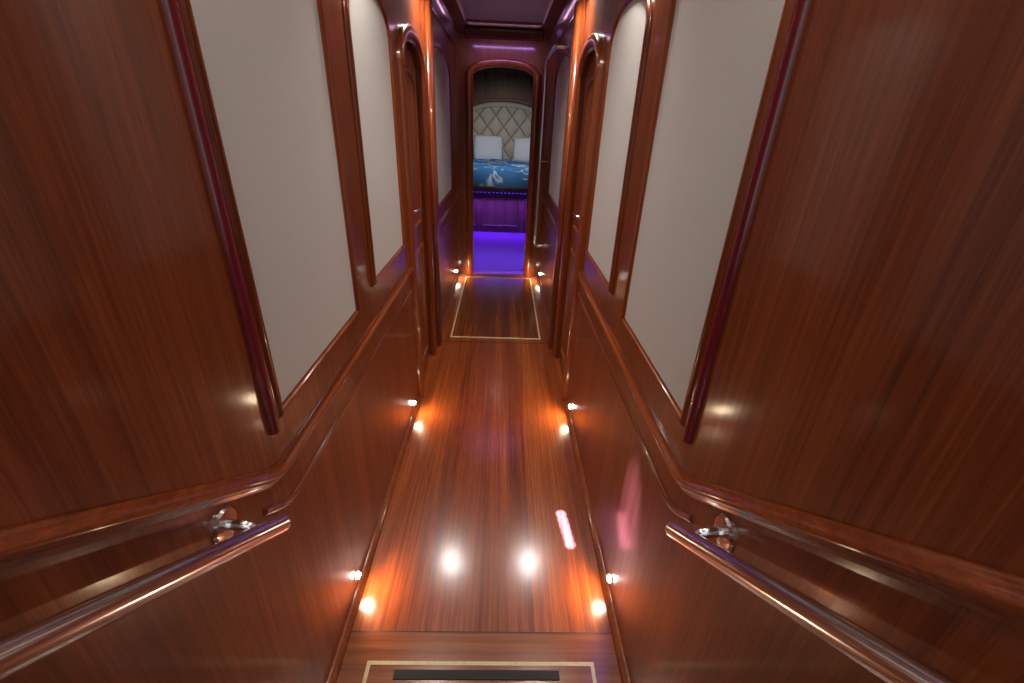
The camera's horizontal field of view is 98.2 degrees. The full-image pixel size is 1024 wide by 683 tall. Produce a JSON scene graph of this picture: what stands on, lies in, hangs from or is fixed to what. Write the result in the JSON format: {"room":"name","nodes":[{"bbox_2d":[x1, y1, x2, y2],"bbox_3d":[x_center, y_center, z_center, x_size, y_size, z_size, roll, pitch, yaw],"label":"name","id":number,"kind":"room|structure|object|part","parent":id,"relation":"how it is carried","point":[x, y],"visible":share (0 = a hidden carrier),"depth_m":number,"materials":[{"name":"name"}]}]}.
{"room":"ship interior","nodes":[
{"label":"ship interior","id":0,"kind":"room"},
{"bbox_2d":[0,0,457,682],"bbox_3d":[-0.570,-0.379,1.700,0.070,2.290,6.600,2,26,-2],"label":"wall","id":1,"kind":"structure","parent":0,"point":[127,373],"depth_m":0.63,"materials":[{"name":"brown wood"}]},
{"bbox_2d":[0,505,290,681],"bbox_3d":[-0.461,0.209,-0.012,0.080,1.134,1.528,2,26,-2],"label":"stair handrail","id":2,"kind":"object","parent":1,"relation":"attached to","point":[20,649],"visible":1,"depth_m":0.51,"materials":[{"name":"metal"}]},
{"bbox_3d":[-0.492,0.344,0.815,0.065,0.038,0.020,2,26,-2],"label":"bracket arm","id":3,"kind":"part","parent":2,"relation":"part of","materials":[{"name":"metal"}]},
{"bbox_2d":[0,265,412,570],"bbox_3d":[-0.498,-0.225,0.653,0.020,1.297,3.307,2,26,-2],"label":"trim","id":4,"kind":"structure","parent":1,"relation":"attached to","point":[21,544],"depth_m":0.62,"materials":[{"name":"brown wood"}]},
{"bbox_2d":[160,0,280,434],"bbox_3d":[-0.498,-0.366,0.704,0.016,1.265,0.024,2,26,-2],"label":"trim","id":5,"kind":"structure","parent":1,"relation":"attached to","point":[171,10],"depth_m":0.75,"materials":[{"name":"brown wood"}]},
{"bbox_2d":[178,0,360,419],"bbox_3d":[-0.505,-0.447,1.026,0.017,1.093,0.618,2,26,-2],"label":"frame","id":6,"kind":"object","parent":1,"relation":"attached to","point":[185,6],"visible":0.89,"depth_m":0.89,"materials":[{"name":"brown wood"}]},
{"bbox_2d":[190,0,355,402],"bbox_3d":[-0.510,-0.448,1.026,0.006,1.065,0.590,2,26,-2],"label":"wall panel","id":7,"kind":"object","parent":1,"relation":"attached to","point":[264,59],"visible":0.86,"depth_m":0.99,"materials":[{"name":"beige fabric"}]},
{"bbox_2d":[263,287,412,516],"bbox_3d":[-0.542,0.037,1.706,0.009,0.090,1.650,2,26,-2],"label":"trim","id":8,"kind":"structure","parent":1,"relation":"attached to","point":[278,506],"depth_m":1.30,"materials":[{"name":"brown wood"}]},
{"bbox_2d":[354,570,360,580],"bbox_3d":[-0.558,0.849,1.611,0.016,0.038,0.038,2,26,-2],"label":"light","id":9,"kind":"object","parent":1,"relation":"attached to","point":[357,573],"visible":1,"depth_m":1.60,"materials":[{"name":"metal"}]},
{"bbox_2d":[342,0,405,286],"bbox_3d":[-0.516,-0.792,1.745,0.017,1.013,0.583,2,26,-2],"label":"frame","id":10,"kind":"object","parent":1,"relation":"attached to","point":[345,3],"visible":0.96,"depth_m":1.59,"materials":[{"name":"brown wood"}]},
{"bbox_2d":[349,0,402,275],"bbox_3d":[-0.522,-0.792,1.745,0.006,0.985,0.555,2,26,-2],"label":"wall panel","id":11,"kind":"object","parent":1,"relation":"attached to","point":[368,27],"visible":0.92,"depth_m":1.71,"materials":[{"name":"beige fabric"}]},
{"bbox_2d":[327,271,458,682],"bbox_3d":[-0.583,0.174,3.134,0.020,0.030,4.360,2,26,-2],"label":"baseboard","id":12,"kind":"structure","parent":1,"relation":"attached to","point":[337,663],"depth_m":1.77,"materials":[{"name":"brown wood"}]},
{"bbox_2d":[406,67,421,229],"bbox_3d":[-0.553,-1.042,2.466,0.012,0.826,0.365,2,26,-2],"label":"trim","id":13,"kind":"structure","parent":1,"relation":"attached to","point":[408,70],"depth_m":2.59,"materials":[{"name":"brown wood"}]},
{"bbox_2d":[396,23,436,397],"bbox_3d":[-0.540,-0.677,2.647,0.030,1.990,0.640,2,26,-2],"label":"trim","id":14,"kind":"structure","parent":1,"relation":"attached to","point":[406,33],"depth_m":2.49,"materials":[{"name":"brown wood"}]},
{"bbox_2d":[405,43,429,372],"bbox_3d":[-0.591,-0.653,2.658,0.030,1.921,0.514,2,26,-2],"label":"leaf","id":15,"kind":"object","parent":1,"relation":"attached to","point":[409,61],"visible":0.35,"depth_m":2.63,"materials":[{"name":"brown wood"}]},
{"bbox_2d":[416,243,428,360],"bbox_3d":[-0.588,-0.221,2.872,0.012,0.755,0.365,2,26,-2],"label":"trim","id":16,"kind":"structure","parent":1,"relation":"attached to","point":[421,246],"depth_m":3.00,"materials":[{"name":"brown wood"}]},
{"bbox_2d":[419,0,442,346],"bbox_3d":[-0.532,-0.984,3.019,0.050,2.210,0.180,2,26,-2],"label":"trim","id":17,"kind":"structure","parent":1,"relation":"attached to","point":[426,24],"depth_m":2.84,"materials":[{"name":"brown wood"}]},
{"bbox_2d":[434,52,450,202],"bbox_3d":[-0.550,-1.687,3.531,0.006,1.045,1.000,2,26,-2],"label":"fabric","id":18,"kind":"object","parent":1,"relation":"attached to","point":[441,76],"visible":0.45,"depth_m":3.49,"materials":[{"name":"beige fabric"}]},
{"bbox_2d":[433,47,452,206],"bbox_3d":[-0.544,-1.687,3.531,0.017,1.073,1.028,2,26,-2],"label":"frame","id":19,"kind":"object","parent":1,"relation":"attached to","point":[436,49],"visible":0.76,"depth_m":3.85,"materials":[{"name":"brown wood"}]},
{"bbox_2d":[432,0,458,43],"bbox_3d":[-0.478,-1.770,2.029,0.055,0.080,4.620,2,26,-2],"label":"trim","id":20,"kind":"structure","parent":1,"relation":"attached to","point":[439,9],"depth_m":3.28,"materials":[{"name":"brown wood"}]},
{"bbox_2d":[439,195,457,227],"bbox_3d":[-0.570,-1.165,3.970,0.020,0.040,1.675,2,26,-2],"label":"trim","id":21,"kind":"structure","parent":1,"relation":"attached to","point":[447,211],"depth_m":3.90,"materials":[{"name":"brown wood"}]},
{"bbox_2d":[440,207,456,237],"bbox_3d":[-0.580,-1.067,4.018,0.009,0.018,1.675,2,26,-2],"label":"trim","id":22,"kind":"structure","parent":1,"relation":"attached to","point":[456,207],"depth_m":3.99,"materials":[{"name":"brown wood"}]},
{"bbox_2d":[336,231,621,682],"bbox_3d":[-0.154,-0.617,4.853,2.900,0.058,9.650,2,26,-2],"label":"floor","id":23,"kind":"structure","parent":0,"point":[486,528],"depth_m":2.03,"materials":[{"name":"brown wood"}]},
{"bbox_2d":[473,135,529,232],"bbox_3d":[-0.177,-2.810,7.718,2.160,1.350,2.370,2,26,-2],"label":"bed","id":24,"kind":"object","parent":23,"relation":"on","point":[500,185],"visible":0.62,"depth_m":6.95,"materials":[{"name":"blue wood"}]},
{"bbox_3d":[-0.836,-2.035,6.917,0.590,0.450,0.014,2,26,-2],"label":"panel moulding","id":25,"kind":"part","parent":24,"relation":"part of","materials":[{"name":"brown wood"}]},
{"bbox_2d":[473,135,502,158],"bbox_3d":[-0.442,-3.604,8.274,0.560,0.460,0.170,0,9,-4],"label":"pillow","id":26,"kind":"object","parent":24,"relation":"on","point":[484,146],"depth_m":8.21,"materials":[{"name":"fabric"}]},
{"bbox_3d":[-0.171,-2.953,7.647,1.800,0.269,2.170,2,26,-2],"label":"mattress","id":27,"kind":"part","parent":24,"relation":"part of","materials":[{"name":"blue fabric"}]},
{"bbox_3d":[-0.176,-2.017,6.936,0.590,0.450,0.014,2,26,-2],"label":"panel moulding","id":28,"kind":"part","parent":24,"relation":"part of","materials":[{"name":"brown wood"}]},
{"bbox_2d":[513,137,529,160],"bbox_3d":[0.297,-3.575,8.300,0.560,0.460,0.170,3,9,1],"label":"pillow","id":29,"kind":"object","parent":24,"relation":"on","point":[521,145],"depth_m":8.23,"materials":[{"name":"fabric"}]},
{"bbox_3d":[0.483,-1.998,6.956,0.590,0.450,0.014,2,26,-2],"label":"panel moulding","id":30,"kind":"part","parent":24,"relation":"part of","materials":[{"name":"brown wood"}]},
{"bbox_2d":[473,67,532,106],"bbox_3d":[-0.174,-3.906,8.637,2.900,2.500,0.050,2,26,-2],"label":"wall","id":31,"kind":"structure","parent":0,"point":[493,82],"depth_m":8.19,"materials":[{"name":"brown wood"}]},
{"bbox_2d":[473,98,531,159],"bbox_3d":[-0.169,-3.965,8.530,1.600,1.260,0.090,2,26,-2],"label":"headboard","id":32,"kind":"object","parent":31,"relation":"attached to","point":[508,118],"visible":0.41,"depth_m":8.39,"materials":[{"name":"beige fabric"}]},
{"bbox_3d":[-0.169,-3.968,8.537,1.600,1.260,0.075,2,26,-2],"label":"frame","id":33,"kind":"part","parent":32,"relation":"part of","materials":[{"name":"brown wood"}]},
{"bbox_2d":[454,34,553,275],"bbox_3d":[-0.114,-1.810,4.637,0.934,2.290,0.080,2,26,-2],"label":"wall","id":34,"kind":"structure","parent":0,"point":[466,53],"depth_m":4.35,"materials":[{"name":"brown wood"}]},
{"bbox_2d":[473,270,523,275],"bbox_3d":[-0.157,-0.790,5.135,0.590,0.018,0.130,2,26,-2],"label":"trim","id":35,"kind":"structure","parent":34,"relation":"attached to","point":[475,272],"depth_m":5.11,"materials":[{"name":"brown wood"}]},
{"bbox_2d":[465,58,540,276],"bbox_3d":[-0.117,-1.708,4.623,0.722,2.119,0.036,2,26,-2],"label":"trim","id":36,"kind":"structure","parent":34,"relation":"attached to","point":[489,62],"depth_m":4.48,"materials":[{"name":"brown wood"}]},
{"bbox_2d":[442,0,568,37],"bbox_3d":[-0.037,-1.834,2.049,1.074,0.050,4.700,2,26,-2],"label":"ceiling","id":37,"kind":"structure","parent":0,"point":[450,5],"depth_m":3.58,"materials":[{"name":"brown wood"}]},
{"bbox_2d":[464,26,543,43],"bbox_3d":[-0.068,-2.636,3.821,0.680,0.085,0.148,2,26,-2],"label":"valance","id":38,"kind":"object","parent":37,"relation":"attached to","point":[488,34],"visible":1,"depth_m":3.76,"materials":[{"name":"brown wood"}]},
{"bbox_2d":[454,0,555,24],"bbox_3d":[-0.050,-2.139,2.746,0.660,0.022,1.660,2,26,-2],"label":"frame","id":39,"kind":"object","parent":37,"relation":"attached to","point":[551,3],"visible":0.98,"depth_m":3.41,"materials":[{"name":"brown wood"}]},
{"bbox_2d":[460,0,549,21],"bbox_3d":[-0.049,-2.146,2.742,0.620,0.006,1.620,2,26,-2],"label":"fabric","id":40,"kind":"object","parent":39,"relation":"attached to","point":[497,10],"visible":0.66,"depth_m":3.11,"materials":[{"name":"beige fabric"}]},
{"bbox_2d":[539,0,1023,682],"bbox_3d":[0.433,-0.351,1.730,0.070,2.290,6.600,2,26,-2],"label":"wall","id":41,"kind":"structure","parent":0,"point":[867,373],"depth_m":0.56,"materials":[{"name":"brown wood"}]},
{"bbox_2d":[337,632,620,682],"bbox_3d":[-0.098,1.084,1.363,0.890,0.003,0.365,2,26,-2],"label":"stair step","id":42,"kind":"structure","parent":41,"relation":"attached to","point":[363,647],"depth_m":1.48,"materials":[{"name":"brown wood"}]},
{"bbox_2d":[542,210,555,240],"bbox_3d":[0.345,-1.041,4.046,0.009,0.018,1.675,2,26,-2],"label":"trim","id":43,"kind":"structure","parent":41,"relation":"attached to","point":[542,210],"depth_m":4.07,"materials":[{"name":"brown wood"}]},
{"bbox_2d":[542,198,556,228],"bbox_3d":[0.343,-1.140,3.997,0.020,0.040,1.675,2,26,-2],"label":"trim","id":44,"kind":"structure","parent":41,"relation":"attached to","point":[543,199],"depth_m":3.98,"materials":[{"name":"brown wood"}]},
{"bbox_2d":[534,42,568,248],"bbox_3d":[0.316,-1.565,3.939,0.102,1.720,0.940,2,26,-2],"label":"grab rail","id":45,"kind":"object","parent":41,"relation":"attached to","point":[556,46],"visible":1,"depth_m":4.21,"materials":[{"name":"metal"}]},
{"bbox_2d":[547,53,570,210],"bbox_3d":[0.372,-1.661,3.558,0.017,1.073,1.028,2,26,-2],"label":"frame","id":46,"kind":"object","parent":41,"relation":"attached to","point":[568,55],"visible":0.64,"depth_m":3.89,"materials":[{"name":"brown wood"}]},
{"bbox_2d":[549,58,569,205],"bbox_3d":[0.378,-1.661,3.558,0.006,1.045,1.000,2,26,-2],"label":"fabric","id":47,"kind":"object","parent":41,"relation":"attached to","point":[563,74],"visible":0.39,"depth_m":3.54,"materials":[{"name":"beige fabric"}]},
{"bbox_2d":[549,0,577,47],"bbox_3d":[0.400,-1.746,2.055,0.055,0.080,4.620,2,26,-2],"label":"trim","id":48,"kind":"structure","parent":41,"relation":"attached to","point":[566,18],"depth_m":3.24,"materials":[{"name":"brown wood"}]},
{"bbox_2d":[547,0,586,350],"bbox_3d":[0.351,-0.960,3.046,0.050,2.210,0.180,2,26,-2],"label":"trim","id":49,"kind":"structure","parent":41,"relation":"attached to","point":[580,6],"depth_m":2.85,"materials":[{"name":"brown wood"}]},
{"bbox_2d":[560,248,575,362],"bbox_3d":[0.373,-0.195,2.900,0.012,0.755,0.365,2,26,-2],"label":"trim","id":50,"kind":"structure","parent":41,"relation":"attached to","point":[572,252],"depth_m":3.03,"materials":[{"name":"brown wood"}]},
{"bbox_2d":[559,53,594,371],"bbox_3d":[0.413,-0.625,2.687,0.030,1.921,0.514,2,26,-2],"label":"leaf","id":51,"kind":"object","parent":41,"relation":"attached to","point":[591,69],"visible":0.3,"depth_m":2.67,"materials":[{"name":"brown wood"}]},
{"bbox_2d":[552,33,603,400],"bbox_3d":[0.364,-0.652,2.673,0.030,1.990,0.640,2,26,-2],"label":"trim","id":52,"kind":"structure","parent":41,"relation":"attached to","point":[594,42],"depth_m":2.52,"materials":[{"name":"brown wood"}]},
{"bbox_2d":[572,76,593,234],"bbox_3d":[0.408,-1.015,2.495,0.012,0.826,0.365,2,26,-2],"label":"trim","id":53,"kind":"structure","parent":41,"relation":"attached to","point":[591,80],"depth_m":2.62,"materials":[{"name":"brown wood"}]},
{"bbox_2d":[537,274,629,682],"bbox_3d":[0.331,0.199,3.161,0.020,0.030,4.360,2,26,-2],"label":"baseboard","id":54,"kind":"structure","parent":41,"relation":"attached to","point":[621,661],"depth_m":1.80,"materials":[{"name":"brown wood"}]},
{"bbox_2d":[607,573,612,583],"bbox_3d":[0.359,0.875,1.638,0.016,0.038,0.038,2,26,-2],"label":"light","id":55,"kind":"object","parent":41,"relation":"attached to","point":[609,577],"visible":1,"depth_m":1.63,"materials":[{"name":"metal"}]},
{"bbox_2d":[588,0,645,282],"bbox_3d":[0.405,-0.766,1.772,0.006,0.985,0.555,2,26,-2],"label":"fabric","id":56,"kind":"object","parent":41,"relation":"attached to","point":[626,49],"visible":0.81,"depth_m":1.73,"materials":[{"name":"beige fabric"}]},
{"bbox_2d":[585,0,652,294],"bbox_3d":[0.400,-0.767,1.772,0.017,1.013,0.583,2,26,-2],"label":"frame","id":57,"kind":"object","parent":41,"relation":"attached to","point":[649,3],"visible":0.94,"depth_m":1.60,"materials":[{"name":"brown wood"}]},
{"bbox_2d":[577,292,692,522],"bbox_3d":[0.382,0.063,1.733,0.009,0.090,1.650,2,26,-2],"label":"trim","id":58,"kind":"structure","parent":41,"relation":"attached to","point":[685,515],"depth_m":1.33,"materials":[{"name":"brown wood"}]},
{"bbox_2d":[625,0,784,410],"bbox_3d":[0.417,-0.422,1.053,0.006,1.065,0.590,2,26,-2],"label":"wall panel","id":59,"kind":"object","parent":41,"relation":"attached to","point":[720,51],"visible":0.78,"depth_m":1.01,"materials":[{"name":"beige fabric"}]},
{"bbox_2d":[620,0,795,428],"bbox_3d":[0.411,-0.422,1.053,0.017,1.093,0.618,2,26,-2],"label":"frame","id":60,"kind":"object","parent":41,"relation":"attached to","point":[788,8],"visible":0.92,"depth_m":0.91,"materials":[{"name":"brown wood"}]},
{"bbox_2d":[682,0,811,443],"bbox_3d":[0.419,-0.341,0.731,0.016,1.265,0.024,2,26,-2],"label":"trim","id":61,"kind":"structure","parent":41,"relation":"attached to","point":[802,7],"depth_m":0.77,"materials":[{"name":"brown wood"}]},
{"bbox_2d":[577,271,1023,629],"bbox_3d":[0.415,-0.199,0.680,0.020,1.297,3.307,2,26,-2],"label":"trim","id":62,"kind":"structure","parent":41,"relation":"attached to","point":[996,594],"depth_m":0.51,"materials":[{"name":"brown wood"}]},
{"bbox_2d":[665,513,960,682],"bbox_3d":[0.392,0.232,0.013,0.080,1.134,1.528,2,26,-2],"label":"stair handrail","id":63,"kind":"object","parent":41,"relation":"attached to","point":[879,657],"visible":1,"depth_m":0.51,"materials":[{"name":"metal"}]},
{"bbox_3d":[0.368,0.368,0.841,0.065,0.038,0.020,2,26,-2],"label":"bracket arm","id":64,"kind":"part","parent":63,"relation":"part of","materials":[{"name":"metal"}]}
]}

